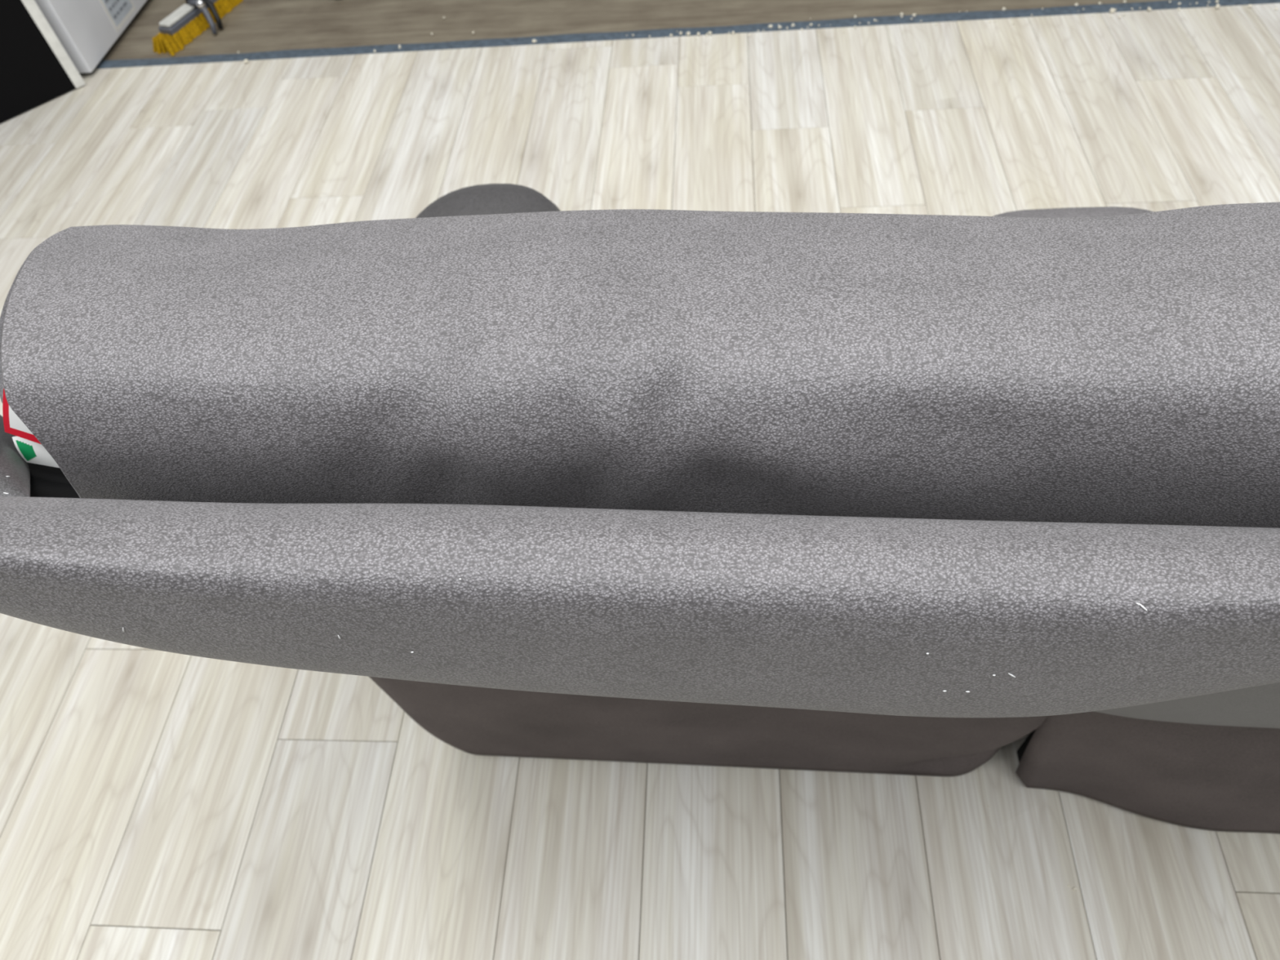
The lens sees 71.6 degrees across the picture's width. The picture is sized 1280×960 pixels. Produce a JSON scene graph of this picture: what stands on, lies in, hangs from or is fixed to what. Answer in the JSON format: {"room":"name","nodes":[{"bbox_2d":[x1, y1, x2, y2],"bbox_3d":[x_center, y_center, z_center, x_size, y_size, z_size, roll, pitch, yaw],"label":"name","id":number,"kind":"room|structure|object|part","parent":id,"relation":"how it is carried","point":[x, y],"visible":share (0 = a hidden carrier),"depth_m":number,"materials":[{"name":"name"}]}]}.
{"room":"living room","nodes":[
{"label":"living room","id":0,"kind":"room"},
{"bbox_2d":[0,0,1279,959],"bbox_3d":[0.099,-0.764,2.170,6.200,0.030,6.200,0,54,5],"label":"floor","id":1,"kind":"structure","parent":0,"point":[155,804],"depth_m":1.42,"materials":[{"name":"beige wood"}]},
{"bbox_2d":[0,0,148,123],"bbox_3d":[-1.933,-1.540,2.337,0.552,0.950,1.004,0,54,5],"label":"refrigerator","id":2,"kind":"object","parent":1,"relation":"on","point":[46,46],"visible":1,"depth_m":2.54,"materials":[{"name":"white metal"}]},
{"bbox_3d":[-1.869,-1.296,2.151,0.520,0.942,0.024,-40,60,-22],"label":"door","id":3,"kind":"part","parent":2,"relation":"part of","materials":[{"name":"black"}]},
{"bbox_2d":[104,0,127,19],"bbox_3d":[-1.621,-1.507,2.706,0.001,0.153,0.108,0,54,5],"label":"print","id":4,"kind":"object","parent":2,"relation":"attached to","point":[115,9],"depth_m":2.74,"materials":[{"name":"grey paper"}]},
{"bbox_3d":[-1.621,-1.504,2.712,0.001,0.176,0.126,0,54,5],"label":"printed panel","id":5,"kind":"part","parent":2,"relation":"part of","materials":[{"name":"white paper"}]},
{"bbox_2d":[152,0,243,56],"bbox_3d":[-1.405,-1.828,2.480,0.218,0.988,0.632,0,54,5],"label":"brush","id":6,"kind":"object","parent":1,"relation":"on","point":[188,21],"visible":1,"depth_m":2.72,"materials":[{"name":"yellow plastic"}]},
{"bbox_3d":[-1.292,-1.399,2.611,0.024,0.024,0.024,0,54,5],"label":"knob","id":7,"kind":"part","parent":6,"relation":"part of","materials":[{"name":"silver metal"}]},
{"bbox_2d":[0,183,1279,833],"bbox_3d":[0.312,-0.041,0.978,1.665,0.992,0.902,0,54,5],"label":"recliner sofa","id":8,"kind":"object","parent":1,"relation":"on","point":[699,487],"visible":1,"depth_m":0.43,"materials":[{"name":"grey fabric"}]},
{"bbox_3d":[-0.202,-0.064,1.265,0.250,0.462,0.575,0,54,5],"label":"armrest","id":9,"kind":"part","parent":8,"relation":"part of","materials":[{"name":"grey fabric"}]},
{"bbox_2d":[3,475,1146,692],"bbox_3d":[-0.089,0.062,0.419,0.596,0.085,0.088,8,55,11],"label":"lint","id":10,"kind":"object","parent":8,"relation":"on","point":[1143,606],"visible":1,"depth_m":0.41},
{"bbox_3d":[0.322,0.054,0.424,1.541,0.218,0.096,0,54,5],"label":"backrest","id":11,"kind":"part","parent":8,"relation":"part of","materials":[{"name":"grey fabric"}]},
{"bbox_3d":[0.547,-0.031,1.165,0.300,0.462,0.478,0,54,5],"label":"armrest","id":12,"kind":"part","parent":8,"relation":"part of","materials":[{"name":"grey fabric"}]},
{"bbox_3d":[0.669,0.150,0.654,0.895,0.412,0.125,0,54,5],"label":"panel","id":13,"kind":"part","parent":8,"relation":"part of","materials":[{"name":"grey fabric"}]},
{"bbox_2d":[96,0,1279,69],"bbox_3d":[0.327,-1.276,2.505,4.600,0.006,0.049,0,54,5],"label":"trim","id":14,"kind":"structure","parent":1,"relation":"on","point":[1158,5],"depth_m":2.52,"materials":[{"name":"grey"}]},
{"bbox_2d":[237,0,1277,890],"bbox_3d":[-0.055,-0.797,2.184,2.664,0.010,2.407,21,58,19],"label":"debris","id":15,"kind":"object","parent":1,"relation":"on","point":[1112,10],"visible":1,"depth_m":2.46,"materials":[{"name":"white"}]}
]}

